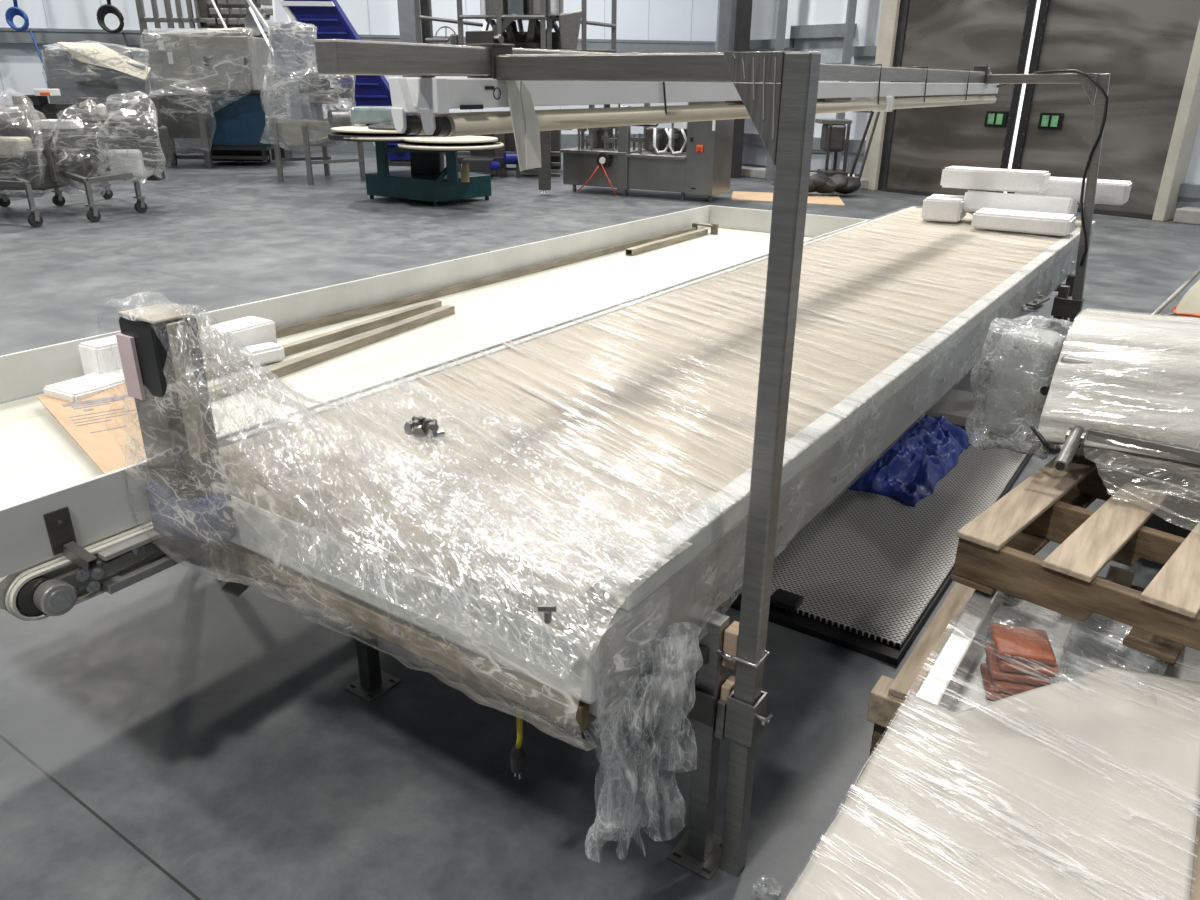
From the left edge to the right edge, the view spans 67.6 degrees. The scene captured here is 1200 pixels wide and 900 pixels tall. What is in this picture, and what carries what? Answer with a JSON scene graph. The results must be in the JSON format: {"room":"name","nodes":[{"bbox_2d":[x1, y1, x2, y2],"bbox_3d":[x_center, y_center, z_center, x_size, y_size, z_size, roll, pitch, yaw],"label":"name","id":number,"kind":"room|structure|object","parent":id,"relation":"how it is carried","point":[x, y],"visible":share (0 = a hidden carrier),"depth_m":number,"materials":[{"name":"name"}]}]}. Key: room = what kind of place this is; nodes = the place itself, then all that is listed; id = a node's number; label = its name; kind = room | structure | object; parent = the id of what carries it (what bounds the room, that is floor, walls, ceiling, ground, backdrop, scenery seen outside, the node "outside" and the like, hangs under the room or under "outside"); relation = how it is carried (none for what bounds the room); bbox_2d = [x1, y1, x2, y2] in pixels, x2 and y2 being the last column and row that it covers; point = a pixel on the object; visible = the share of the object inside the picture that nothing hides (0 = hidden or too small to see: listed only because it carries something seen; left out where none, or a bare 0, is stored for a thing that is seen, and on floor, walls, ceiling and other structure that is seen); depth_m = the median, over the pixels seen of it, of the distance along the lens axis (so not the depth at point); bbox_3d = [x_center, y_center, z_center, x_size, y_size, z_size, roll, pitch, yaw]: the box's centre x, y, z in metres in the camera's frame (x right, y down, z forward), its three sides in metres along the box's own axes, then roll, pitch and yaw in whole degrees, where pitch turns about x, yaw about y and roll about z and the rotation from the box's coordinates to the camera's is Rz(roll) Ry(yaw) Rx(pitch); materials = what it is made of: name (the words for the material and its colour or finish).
{"room":"factory floor","nodes":[
{"label":"factory floor","id":0,"kind":"room"},
{"bbox_2d":[0,0,717,133],"bbox_3d":[-17.952,-10.568,17.770,52.693,9.000,0.200,-5,23,-13],"label":"wall","id":1,"kind":"structure","parent":0,"point":[22,71],"depth_m":21.25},
{"bbox_2d":[5,0,45,72],"bbox_3d":[-12.115,-9.738,18.724,0.875,4.960,0.147,-1,22,-4],"label":"coil","id":2,"kind":"object","parent":1,"relation":"hanging from","point":[11,12],"visible":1,"depth_m":18.95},
{"bbox_2d":[97,0,133,59],"bbox_3d":[-10.162,-9.734,18.715,0.922,4.960,0.147,-1,22,-3],"label":"coil","id":3,"kind":"object","parent":1,"relation":"hanging from","point":[105,9],"visible":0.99,"depth_m":18.93,"materials":[{"name":"black rubber"}]},
{"bbox_2d":[0,0,692,123],"bbox_3d":[-9.354,-11.422,19.628,56.365,8.700,0.013,-5,23,-13],"label":"trim","id":4,"kind":"structure","parent":1,"relation":"attached to","point":[42,0],"depth_m":21.63,"materials":[{"name":"white metal"}]},
{"bbox_2d":[0,28,715,151],"bbox_3d":[-18.894,-7.443,18.566,50.693,2.600,0.240,-5,23,-13],"label":"trim","id":5,"kind":"structure","parent":1,"relation":"attached to","point":[7,35],"depth_m":21.25,"materials":[{"name":"grey metal"}]},
{"bbox_2d":[0,150,1199,899],"bbox_3d":[-11.540,-7.532,22.609,74.000,0.200,54.000,15,27,32],"label":"floor","id":6,"kind":"structure","parent":0,"point":[170,734],"depth_m":2.53,"materials":[{"name":"concrete"}]},
{"bbox_2d":[0,96,72,226],"bbox_3d":[-7.686,-3.744,11.306,3.123,1.478,1.506,15,27,32],"label":"cart","id":7,"kind":"object","parent":6,"relation":"on","point":[24,166],"visible":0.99,"depth_m":11.08,"materials":[{"name":"clear plastic"}]},
{"bbox_2d":[24,95,95,185],"bbox_3d":[-8.744,-4.996,14.471,0.934,1.360,1.976,-13,26,-30],"label":"machine","id":8,"kind":"object","parent":6,"relation":"on","point":[39,106],"visible":0.41,"depth_m":14.40,"materials":[{"name":"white plastic"}]},
{"bbox_2d":[34,89,60,95],"bbox_3d":[-8.921,-5.766,14.453,0.259,0.106,0.340,0,22,0],"label":"carton","id":9,"kind":"object","parent":8,"relation":"on","point":[38,92],"visible":1,"depth_m":14.34,"materials":[{"name":"white cardboard"}]},
{"bbox_2d":[29,103,81,119],"bbox_3d":[-9.036,-5.570,14.772,0.748,0.265,0.500,0,22,0],"label":"shelf","id":10,"kind":"object","parent":8,"relation":"attached to","point":[42,111],"depth_m":14.54,"materials":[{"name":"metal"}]},
{"bbox_2d":[30,129,95,185],"bbox_3d":[-8.792,-4.795,14.604,0.700,0.886,0.600,0,22,0],"label":"shelf","id":11,"kind":"object","parent":8,"relation":"attached to","point":[68,140],"depth_m":14.24,"materials":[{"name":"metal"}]},
{"bbox_2d":[43,42,150,126],"bbox_3d":[-8.795,-5.989,15.795,2.586,2.187,1.426,0,22,-1],"label":"machine","id":12,"kind":"object","parent":6,"relation":"on","point":[94,70],"visible":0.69,"depth_m":15.15,"materials":[{"name":"grey plastic"}]},
{"bbox_2d":[36,92,172,221],"bbox_3d":[-6.516,-3.908,11.716,2.367,1.487,1.615,15,27,32],"label":"cart","id":13,"kind":"object","parent":6,"relation":"on","point":[141,150],"visible":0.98,"depth_m":11.42,"materials":[{"name":"clear plastic"}]},
{"bbox_2d":[135,0,292,159],"bbox_3d":[-7.409,-8.237,18.575,4.057,4.245,1.965,15,27,32],"label":"machine","id":14,"kind":"object","parent":6,"relation":"on","point":[233,17],"visible":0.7,"depth_m":18.56,"materials":[{"name":"metal"}]},
{"bbox_2d":[142,28,286,167],"bbox_3d":[-7.856,-6.921,17.630,3.152,2.526,1.778,0,22,0],"label":"machine","id":15,"kind":"object","parent":6,"relation":"on","point":[228,71],"visible":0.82,"depth_m":17.10,"materials":[{"name":"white plastic"}]},
{"bbox_2d":[211,150,271,160],"bbox_3d":[-7.478,-6.132,18.591,1.146,0.224,0.600,0,22,0],"label":"drip tray","id":16,"kind":"object","parent":15,"relation":"on","point":[217,155],"depth_m":18.29,"materials":[{"name":"metal"}]},
{"bbox_2d":[261,20,365,184],"bbox_3d":[-4.900,-5.833,15.053,1.653,2.528,1.885,-7,23,-17],"label":"machine","id":17,"kind":"object","parent":6,"relation":"on","point":[293,43],"visible":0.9,"depth_m":14.81,"materials":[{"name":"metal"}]},
{"bbox_2d":[246,0,410,165],"bbox_3d":[-4.946,-6.976,15.934,3.781,3.968,1.018,2,22,3],"label":"conveyor","id":18,"kind":"object","parent":6,"relation":"on","point":[332,22],"visible":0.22,"depth_m":15.82,"materials":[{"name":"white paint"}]},
{"bbox_2d":[388,147,409,159],"bbox_3d":[-3.494,-5.416,16.384,0.809,0.178,0.600,0,22,0],"label":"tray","id":19,"kind":"object","parent":18,"relation":"on","point":[391,155],"depth_m":16.11,"materials":[{"name":"blue plastic"}]},
{"bbox_2d":[397,0,420,114],"bbox_3d":[-4.079,-10.735,18.466,0.342,9.000,0.300,0,22,0],"label":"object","id":20,"kind":"structure","parent":6,"relation":"on","point":[406,8],"depth_m":18.99,"materials":[{"name":"white metal"}]},
{"bbox_2d":[328,122,503,206],"bbox_3d":[-2.566,-4.065,12.736,2.787,1.062,1.774,15,27,32],"label":"machine","id":21,"kind":"object","parent":6,"relation":"on","point":[428,180],"depth_m":12.57,"materials":[{"name":"teal paint"}]},
{"bbox_2d":[351,106,392,123],"bbox_3d":[-3.362,-4.997,13.366,0.601,0.239,0.500,0,22,0],"label":"clear bin","id":22,"kind":"object","parent":21,"relation":"on","point":[359,114],"visible":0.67,"depth_m":13.14,"materials":[{"name":"plastic"}]},
{"bbox_2d":[328,132,432,141],"bbox_3d":[-2.996,-4.512,12.861,1.749,0.070,1.749,15,27,32],"label":"tabletop","id":23,"kind":"object","parent":21,"relation":"on","point":[340,136],"depth_m":12.17,"materials":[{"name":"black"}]},
{"bbox_2d":[398,142,500,150],"bbox_3d":[-2.047,-4.162,12.245,1.382,0.060,1.382,15,27,32],"label":"tray","id":24,"kind":"object","parent":21,"relation":"on","point":[418,146],"depth_m":11.76,"materials":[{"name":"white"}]},
{"bbox_2d":[460,163,469,181],"bbox_3d":[-1.858,-3.799,12.278,0.174,0.262,0.075,15,27,32],"label":"glove","id":25,"kind":"object","parent":21,"relation":"on","point":[464,170],"visible":1,"depth_m":12.26,"materials":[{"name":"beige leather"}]},
{"bbox_2d":[420,0,435,77],"bbox_3d":[-3.802,-10.847,18.743,0.325,9.000,0.300,0,22,0],"label":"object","id":26,"kind":"structure","parent":6,"relation":"on","point":[425,5],"depth_m":19.30,"materials":[{"name":"grey metal"}]},
{"bbox_2d":[0,205,868,628],"bbox_3d":[-0.205,-0.383,4.137,1.227,0.850,5.170,15,27,32],"label":"conveyor","id":27,"kind":"object","parent":6,"relation":"on","point":[71,534],"depth_m":3.08,"materials":[{"name":"white plastic"}]},
{"bbox_2d":[43,369,124,401],"bbox_3d":[-1.579,-0.199,2.842,0.162,0.060,0.283,12,25,26],"label":"foam block","id":28,"kind":"object","parent":27,"relation":"on","point":[81,387],"visible":0.4,"depth_m":2.76,"materials":[{"name":"white plastic"}]},
{"bbox_2d":[37,383,145,473],"bbox_3d":[-1.363,-0.084,2.558,0.272,0.039,0.802,-18,29,-38],"label":"cardboard sheet","id":29,"kind":"object","parent":27,"relation":"on","point":[103,423],"visible":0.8,"depth_m":2.53,"materials":[{"name":"brown"}]},
{"bbox_2d":[78,335,122,374],"bbox_3d":[-1.542,-0.323,3.027,0.118,0.148,0.363,15,27,32],"label":"foam block","id":30,"kind":"object","parent":27,"relation":"on","point":[100,355],"visible":0.26,"depth_m":2.88,"materials":[{"name":"white plastic"}]},
{"bbox_2d":[201,316,276,362],"bbox_3d":[-1.313,-0.403,3.269,0.141,0.118,0.221,14,26,29],"label":"foam block","id":31,"kind":"object","parent":27,"relation":"on","point":[250,330],"visible":0.67,"depth_m":3.21,"materials":[{"name":"white plastic"}]},
{"bbox_2d":[240,342,284,365],"bbox_3d":[-1.204,-0.342,3.200,0.090,0.057,0.131,20,30,39],"label":"foam block","id":32,"kind":"object","parent":27,"relation":"on","point":[265,353],"visible":0.91,"depth_m":3.17,"materials":[{"name":"white plastic"}]},
{"bbox_2d":[205,300,441,380],"bbox_3d":[-1.032,-0.449,3.500,0.035,0.032,1.244,13,25,27],"label":"bar","id":33,"kind":"object","parent":27,"relation":"on","point":[344,332],"visible":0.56,"depth_m":3.50,"materials":[{"name":"beige wood"}]},
{"bbox_2d":[208,305,454,401],"bbox_3d":[-0.963,-0.379,3.333,0.045,0.032,1.394,11,25,24],"label":"bar","id":34,"kind":"object","parent":27,"relation":"on","point":[303,361],"visible":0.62,"depth_m":3.28,"materials":[{"name":"beige wood"}]},
{"bbox_2d":[275,227,695,337],"bbox_3d":[-0.389,-0.938,4.699,0.035,0.032,3.600,15,27,32],"label":"bar","id":35,"kind":"object","parent":27,"relation":"on","point":[311,324],"visible":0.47,"depth_m":4.26,"materials":[{"name":"beige wood"}]},
{"bbox_2d":[625,228,707,255],"bbox_3d":[0.433,-1.304,5.596,0.045,0.035,0.970,14,26,30],"label":"bar","id":36,"kind":"object","parent":27,"relation":"on","point":[664,242],"visible":1,"depth_m":5.52,"materials":[{"name":"beige wood"}]},
{"bbox_2d":[444,130,560,176],"bbox_3d":[-2.010,-5.738,17.083,2.502,0.968,2.858,0,22,0],"label":"frame","id":37,"kind":"object","parent":6,"relation":"on","point":[496,160],"visible":0.39,"depth_m":16.35,"materials":[{"name":"grey metal"}]},
{"bbox_2d":[414,0,616,107],"bbox_3d":[-1.480,-7.213,16.436,3.552,4.078,1.939,1,22,0],"label":"platform","id":38,"kind":"object","parent":6,"relation":"on","point":[505,13],"visible":0.6,"depth_m":15.88,"materials":[{"name":"metal"}]},
{"bbox_2d":[538,129,571,192],"bbox_3d":[-0.680,-4.505,13.760,0.513,1.126,0.472,0,22,0],"label":"support leg","id":39,"kind":"object","parent":6,"relation":"on","point":[544,173],"visible":0.77,"depth_m":13.61,"materials":[{"name":"metal"}]},
{"bbox_2d":[108,206,1094,879],"bbox_3d":[1.070,-0.461,3.858,1.343,1.228,5.638,15,27,32],"label":"conveyor","id":40,"kind":"object","parent":6,"relation":"on","point":[597,468],"visible":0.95,"depth_m":1.97,"materials":[{"name":"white plastic"}]},
{"bbox_2d":[404,422,412,434],"bbox_3d":[-0.445,-0.054,2.142,0.040,0.030,0.032,-18,29,-38],"label":"bolt","id":41,"kind":"object","parent":40,"relation":"on","point":[407,427],"visible":0.51,"depth_m":2.13,"materials":[{"name":"metal"}]},
{"bbox_2d":[412,425,424,437],"bbox_3d":[-0.427,-0.048,2.127,0.031,0.029,0.040,2,22,4],"label":"bolt","id":42,"kind":"object","parent":40,"relation":"on","point":[418,431],"visible":0.86,"depth_m":2.11,"materials":[{"name":"metal"}]},
{"bbox_2d":[412,416,425,423],"bbox_3d":[-0.433,-0.069,2.141,0.038,0.026,0.028,21,30,40],"label":"bolt","id":43,"kind":"object","parent":40,"relation":"on","point":[421,418],"visible":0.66,"depth_m":2.13,"materials":[{"name":"metal"}]},
{"bbox_2d":[422,418,432,431],"bbox_3d":[-0.412,-0.063,2.126,0.031,0.028,0.038,-13,26,-30],"label":"bolt","id":44,"kind":"object","parent":40,"relation":"on","point":[429,419],"visible":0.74,"depth_m":2.11,"materials":[{"name":"metal"}]},
{"bbox_2d":[425,431,430,439],"bbox_3d":[-0.402,-0.039,2.106,0.024,0.022,0.039,-12,25,-28],"label":"bolt","id":45,"kind":"object","parent":40,"relation":"on","point":[428,433],"visible":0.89,"depth_m":2.09,"materials":[{"name":"metal"}]},
{"bbox_2d":[428,429,444,441],"bbox_3d":[-0.384,-0.038,2.105,0.040,0.029,0.031,-18,29,-37],"label":"bolt","id":46,"kind":"object","parent":40,"relation":"on","point":[434,433],"visible":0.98,"depth_m":2.09,"materials":[{"name":"metal"}]},
{"bbox_2d":[426,419,438,430],"bbox_3d":[-0.393,-0.056,2.111,0.029,0.027,0.040,0,22,-1],"label":"bolt","id":47,"kind":"object","parent":46,"relation":"on","point":[431,425],"visible":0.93,"depth_m":2.09,"materials":[{"name":"metal"}]},
{"bbox_2d":[510,703,525,778],"bbox_3d":[-0.114,0.502,1.887,0.034,0.281,0.273,11,25,24],"label":"lead","id":48,"kind":"object","parent":40,"relation":"hanging from","point":[517,754],"visible":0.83,"depth_m":1.80,"materials":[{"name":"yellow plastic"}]},
{"bbox_2d":[537,605,556,623],"bbox_3d":[-0.083,0.255,1.398,0.031,0.030,0.011,5,23,11],"label":"bolt","id":49,"kind":"object","parent":40,"relation":"attached to","point":[547,609],"visible":1,"depth_m":1.40,"materials":[{"name":"metal"}]},
{"bbox_2d":[921,194,966,222],"bbox_3d":[2.144,-1.505,5.569,0.227,0.132,0.302,12,25,26],"label":"foam block","id":50,"kind":"object","parent":40,"relation":"on","point":[937,207],"visible":0.92,"depth_m":5.46,"materials":[{"name":"white plastic"}]},
{"bbox_2d":[963,191,1078,216],"bbox_3d":[2.517,-1.460,5.382,0.607,0.166,0.272,15,27,32],"label":"foam block","id":51,"kind":"object","parent":40,"relation":"on","point":[974,201],"visible":0.73,"depth_m":5.28,"materials":[{"name":"white plastic"}]},
{"bbox_2d":[940,166,1050,193],"bbox_3d":[2.387,-1.638,5.426,0.583,0.117,0.203,15,27,32],"label":"foam block","id":52,"kind":"object","parent":51,"relation":"on","point":[961,177],"visible":1,"depth_m":5.34,"materials":[{"name":"white plastic"}]},
{"bbox_2d":[971,208,1076,235],"bbox_3d":[2.432,-1.315,5.156,0.523,0.101,0.205,15,27,32],"label":"foam block","id":53,"kind":"object","parent":40,"relation":"on","point":[1058,224],"visible":1,"depth_m":5.08,"materials":[{"name":"white plastic"}]},
{"bbox_2d":[1014,176,1131,204],"bbox_3d":[2.864,-1.579,5.436,0.602,0.123,0.243,15,27,32],"label":"foam block","id":54,"kind":"object","parent":40,"relation":"on","point":[1111,192],"visible":0.5,"depth_m":5.31,"materials":[{"name":"white plastic"}]},
{"bbox_3d":[-0.429,-0.050,2.131,0.020,0.018,0.039,15,27,32],"label":"bolt","id":55,"kind":"object","parent":40,"relation":"on","visible":0},
{"bbox_2d":[411,420,420,426],"bbox_3d":[-0.433,-0.065,2.131,0.020,0.020,0.039,3,23,7],"label":"bolt","id":56,"kind":"object","parent":55,"relation":"on","point":[415,422],"visible":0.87,"depth_m":2.11,"materials":[{"name":"metal"}]},
{"bbox_2d":[560,101,734,201],"bbox_3d":[0.721,-4.698,13.766,2.579,1.500,1.079,12,25,26],"label":"machine","id":57,"kind":"object","parent":6,"relation":"on","point":[696,159],"visible":0.88,"depth_m":13.46,"materials":[{"name":"silver metal"}]},
{"bbox_2d":[696,145,702,151],"bbox_3d":[1.437,-4.343,12.919,0.102,0.100,0.030,12,25,26],"label":"switch plate","id":58,"kind":"object","parent":57,"relation":"attached to","point":[699,148],"depth_m":12.90,"materials":[{"name":"orange plastic"}]},
{"bbox_2d":[315,25,1110,875],"bbox_3d":[1.090,-0.480,3.227,0.772,1.746,4.385,15,27,32],"label":"frame","id":59,"kind":"object","parent":6,"relation":"on","point":[778,90],"visible":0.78,"depth_m":1.61,"materials":[{"name":"metal"}]},
{"bbox_2d":[388,77,749,170],"label":"conveyor","id":60,"kind":"object","parent":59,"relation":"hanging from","point":[432,101],"depth_m":1.82,"materials":[{"name":"white metal"}]},
{"bbox_2d":[391,108,406,132],"bbox_3d":[-0.373,-0.612,1.665,0.032,0.044,0.010,15,27,32],"label":"socket","id":61,"kind":"object","parent":60,"relation":"attached to","point":[399,115],"depth_m":1.66,"materials":[{"name":"white paint"}]},
{"bbox_2d":[419,109,435,134],"bbox_3d":[-0.313,-0.596,1.626,0.032,0.044,0.010,15,27,32],"label":"socket","id":62,"kind":"object","parent":60,"relation":"attached to","point":[428,118],"depth_m":1.62,"materials":[{"name":"white paint"}]},
{"bbox_2d":[721,675,734,700],"bbox_3d":[0.273,0.507,1.888,0.020,0.047,0.046,15,27,32],"label":"wood block","id":63,"kind":"object","parent":59,"relation":"attached to","point":[727,687],"visible":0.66,"depth_m":1.87,"materials":[{"name":"beige wood"}]},
{"bbox_2d":[722,621,738,669],"bbox_3d":[0.277,0.402,1.842,0.031,0.087,0.046,15,27,32],"label":"wood block","id":64,"kind":"object","parent":59,"relation":"attached to","point":[731,633],"visible":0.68,"depth_m":1.82,"materials":[{"name":"beige wood"}]},
{"bbox_2d":[816,64,998,113],"label":"conveyor","id":65,"kind":"object","parent":59,"relation":"hanging from","point":[832,97],"depth_m":3.53,"materials":[{"name":"white metal"}]},
{"bbox_2d":[997,69,1108,265],"bbox_3d":[2.271,-1.500,4.737,0.163,0.940,0.744,-11,25,-26],"label":"power cable","id":66,"kind":"object","parent":59,"relation":"attached to","point":[1088,76],"visible":0.89,"depth_m":4.49,"materials":[{"name":"black plastic"}]},
{"bbox_2d":[715,0,736,51],"bbox_3d":[2.261,-9.307,15.138,0.318,9.000,0.300,0,22,0],"label":"trim","id":67,"kind":"structure","parent":6,"relation":"on","point":[726,14],"depth_m":15.76,"materials":[{"name":"white metal"}]},
{"bbox_2d":[731,0,752,177],"bbox_3d":[2.514,-9.228,14.953,0.244,9.000,0.300,0,22,0],"label":"trim","id":68,"kind":"structure","parent":6,"relation":"on","point":[744,7],"depth_m":15.69,"materials":[{"name":"grey metal"}]},
{"bbox_2d":[752,879,780,899],"bbox_3d":[0.370,0.957,1.968,0.060,0.028,0.060,15,27,32],"label":"scrap","id":69,"kind":"object","parent":6,"relation":"on","point":[760,886],"visible":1,"depth_m":1.96,"materials":[{"name":"clear plastic"}]},
{"bbox_2d":[765,0,787,179],"bbox_3d":[3.122,-9.080,14.606,0.137,9.000,0.150,0,22,0],"label":"trim","id":70,"kind":"structure","parent":6,"relation":"on","point":[782,4],"depth_m":15.35,"materials":[{"name":"white metal"}]},
{"bbox_2d":[731,191,844,205],"bbox_3d":[2.844,-3.851,13.709,1.776,0.012,1.234,6,23,14],"label":"cardboard sheet","id":71,"kind":"object","parent":6,"relation":"on","point":[817,199],"visible":0.71,"depth_m":13.67,"materials":[{"name":"brown cardboard"}]},
{"bbox_2d":[808,175,860,193],"bbox_3d":[3.539,-4.139,13.983,1.072,0.293,0.442,-1,22,-4],"label":"blanket","id":72,"kind":"object","parent":71,"relation":"on","point":[819,184],"visible":0.82,"depth_m":13.83,"materials":[{"name":"fabric"}]},
{"bbox_2d":[815,119,851,192],"bbox_3d":[3.722,-4.749,14.470,0.472,1.106,0.600,0,22,0],"label":"stand","id":73,"kind":"object","parent":6,"relation":"on","point":[833,133],"visible":0.78,"depth_m":14.22,"materials":[{"name":"metal"}]},
{"bbox_2d":[817,169,847,176],"bbox_3d":[3.764,-4.488,14.523,0.382,0.080,0.500,0,22,0],"label":"shelf","id":74,"kind":"object","parent":73,"relation":"attached to","point":[825,172],"depth_m":14.34,"materials":[{"name":"metal"}]},
{"bbox_2d":[831,0,856,168],"bbox_3d":[4.068,-8.729,13.774,0.114,9.000,0.150,0,22,0],"label":"trim","id":75,"kind":"structure","parent":6,"relation":"on","point":[852,4],"depth_m":14.57,"materials":[{"name":"white metal"}]},
{"bbox_2d":[849,111,873,177],"bbox_3d":[4.000,-4.616,13.821,0.050,1.271,0.744,-3,23,-7],"label":"steel pole","id":76,"kind":"object","parent":6,"relation":"on","point":[872,112],"visible":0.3,"depth_m":13.71,"materials":[{"name":"grey metal"}]},
{"bbox_2d":[858,112,879,181],"bbox_3d":[4.153,-4.647,13.915,0.045,1.276,0.735,0,22,-2],"label":"steel pole","id":77,"kind":"object","parent":6,"relation":"on","point":[878,113],"visible":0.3,"depth_m":13.83,"materials":[{"name":"grey metal"}]},
{"bbox_2d":[722,446,1034,665],"bbox_3d":[1.255,0.253,3.706,0.620,0.027,2.120,15,27,32],"label":"mat","id":78,"kind":"object","parent":6,"relation":"on","point":[846,639],"visible":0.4,"depth_m":2.89,"materials":[{"name":"black rubber"}]},
{"bbox_2d":[735,430,1032,647],"bbox_3d":[1.265,0.226,3.710,0.600,0.017,2.045,15,27,32],"label":"mat","id":79,"kind":"object","parent":78,"relation":"on","point":[870,565],"visible":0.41,"depth_m":3.33,"materials":[{"name":"grey rubber"}]},
{"bbox_2d":[770,589,802,611],"bbox_3d":[0.618,0.498,2.975,0.095,0.029,0.070,15,27,32],"label":"fitting","id":80,"kind":"object","parent":79,"relation":"on","point":[781,598],"visible":0.87,"depth_m":2.96,"materials":[{"name":"black plastic"}]},
{"bbox_2d":[845,414,980,506],"bbox_3d":[1.430,-0.031,4.110,0.412,0.160,1.006,15,27,32],"label":"plastic bag","id":81,"kind":"object","parent":79,"relation":"on","point":[908,471],"visible":0.7,"depth_m":3.89,"materials":[{"name":"blue plastic"}]},
{"bbox_2d":[925,388,987,421],"bbox_3d":[2.121,-0.198,4.799,0.620,0.040,0.450,15,27,32],"label":"mat","id":82,"kind":"object","parent":6,"relation":"on","point":[954,402],"visible":0.16,"depth_m":4.85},
{"bbox_2d":[928,412,1055,453],"bbox_3d":[1.974,-0.092,4.526,0.630,0.050,0.120,15,27,32],"label":"bar","id":83,"kind":"object","parent":6,"relation":"on","point":[963,423],"visible":0.23,"depth_m":4.55,"materials":[{"name":"metal"}]},
{"bbox_2d":[866,565,1199,899],"bbox_3d":[0.950,0.822,2.020,0.785,0.255,2.250,15,27,32],"label":"wooden pallet","id":84,"kind":"object","parent":6,"relation":"on","point":[888,695],"visible":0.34,"depth_m":2.31,"materials":[{"name":"brown wood"}]},
{"bbox_2d":[786,590,1199,899],"bbox_3d":[0.819,0.705,1.742,0.552,0.161,2.250,15,27,32],"label":"package","id":85,"kind":"object","parent":84,"relation":"on","point":[1084,784],"visible":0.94,"depth_m":1.72,"materials":[{"name":"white plastic"}]},
{"bbox_2d":[980,611,1068,700],"bbox_3d":[1.029,0.501,2.179,0.180,0.153,0.233,15,27,32],"label":"stack","id":86,"kind":"object","parent":85,"relation":"on","point":[1004,674],"visible":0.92,"depth_m":2.12,"materials":[{"name":"orange plastic"}]},
{"bbox_2d":[951,456,1199,663],"bbox_3d":[1.603,0.310,2.308,1.055,0.149,0.852,21,30,40],"label":"wooden pallet","id":87,"kind":"object","parent":85,"relation":"on","point":[996,550],"visible":0.89,"depth_m":2.33,"materials":[{"name":"brown wood"}]},
{"bbox_2d":[967,309,1199,494],"bbox_3d":[1.714,-0.066,2.491,1.349,0.460,0.989,15,27,32],"label":"machine","id":88,"kind":"object","parent":87,"relation":"on","point":[1123,389],"visible":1,"depth_m":2.62,"materials":[{"name":"metal"}]},
{"bbox_2d":[1139,266,1199,537],"bbox_3d":[2.433,-0.165,3.368,0.791,1.076,0.684,-18,29,-38],"label":"conveyor","id":89,"kind":"object","parent":6,"relation":"on","point":[1183,523],"visible":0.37,"depth_m":3.35,"materials":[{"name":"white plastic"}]},
{"bbox_2d":[742,0,1199,183],"bbox_3d":[8.871,-6.795,9.186,0.180,9.000,20.200,-18,29,-37],"label":"wall","id":90,"kind":"structure","parent":0,"point":[764,12],"depth_m":15.26,"materials":[{"name":"white paint"}]},
{"bbox_2d":[715,23,1199,197],"bbox_3d":[8.758,-3.898,10.227,0.140,2.250,20.100,-18,29,-37],"label":"trim","id":91,"kind":"structure","parent":90,"relation":"attached to","point":[823,30],"depth_m":15.22,"materials":[{"name":"grey metal"}]},
{"bbox_2d":[886,0,1036,195],"bbox_3d":[5.404,-6.993,12.876,0.132,6.398,2.005,-18,29,-37],"label":"door","id":92,"kind":"structure","parent":90,"relation":"in","point":[939,34],"depth_m":13.46,"materials":[{"name":"silver metal"}]},
{"bbox_2d":[741,165,1199,224],"bbox_3d":[8.633,-2.628,10.645,0.440,0.180,20.100,-18,29,-37],"label":"baseboard","id":93,"kind":"structure","parent":90,"relation":"attached to","point":[1185,215],"depth_m":11.68,"materials":[{"name":"concrete"}]},
{"bbox_2d":[742,37,1199,208],"bbox_3d":[5.731,-5.102,13.606,0.070,2.250,10.723,-18,29,-37],"label":"trim","id":94,"kind":"structure","parent":90,"relation":"attached to","point":[831,49],"depth_m":15.37,"materials":[{"name":"grey metal"}]},
{"bbox_2d":[877,0,1152,219],"bbox_3d":[6.104,-6.583,12.286,0.380,6.200,4.263,-18,29,-37],"label":"trim","id":95,"kind":"structure","parent":90,"relation":"attached to","point":[904,4],"depth_m":14.12,"materials":[{"name":"beige metal"}]},
{"bbox_2d":[1004,0,1040,192],"bbox_3d":[6.057,-6.523,12.206,0.027,6.050,0.056,-18,29,-37],"label":"trim","id":96,"kind":"structure","parent":90,"relation":"attached to","point":[1038,1],"depth_m":12.77,"materials":[{"name":"white metal"}]},
{"bbox_2d":[862,0,1199,220],"bbox_3d":[6.036,-6.596,12.317,0.440,6.200,4.683,-18,29,-37],"label":"trim","id":97,"kind":"structure","parent":90,"relation":"attached to","point":[1187,120],"depth_m":11.67,"materials":[{"name":"beige metal"}]},
{"bbox_2d":[1007,0,1199,214],"bbox_3d":[6.765,-6.378,11.412,0.132,6.398,2.058,-18,29,-37],"label":"door","id":98,"kind":"structure","parent":90,"relation":"in","point":[1145,46],"depth_m":11.96,"materials":[{"name":"silver metal"}]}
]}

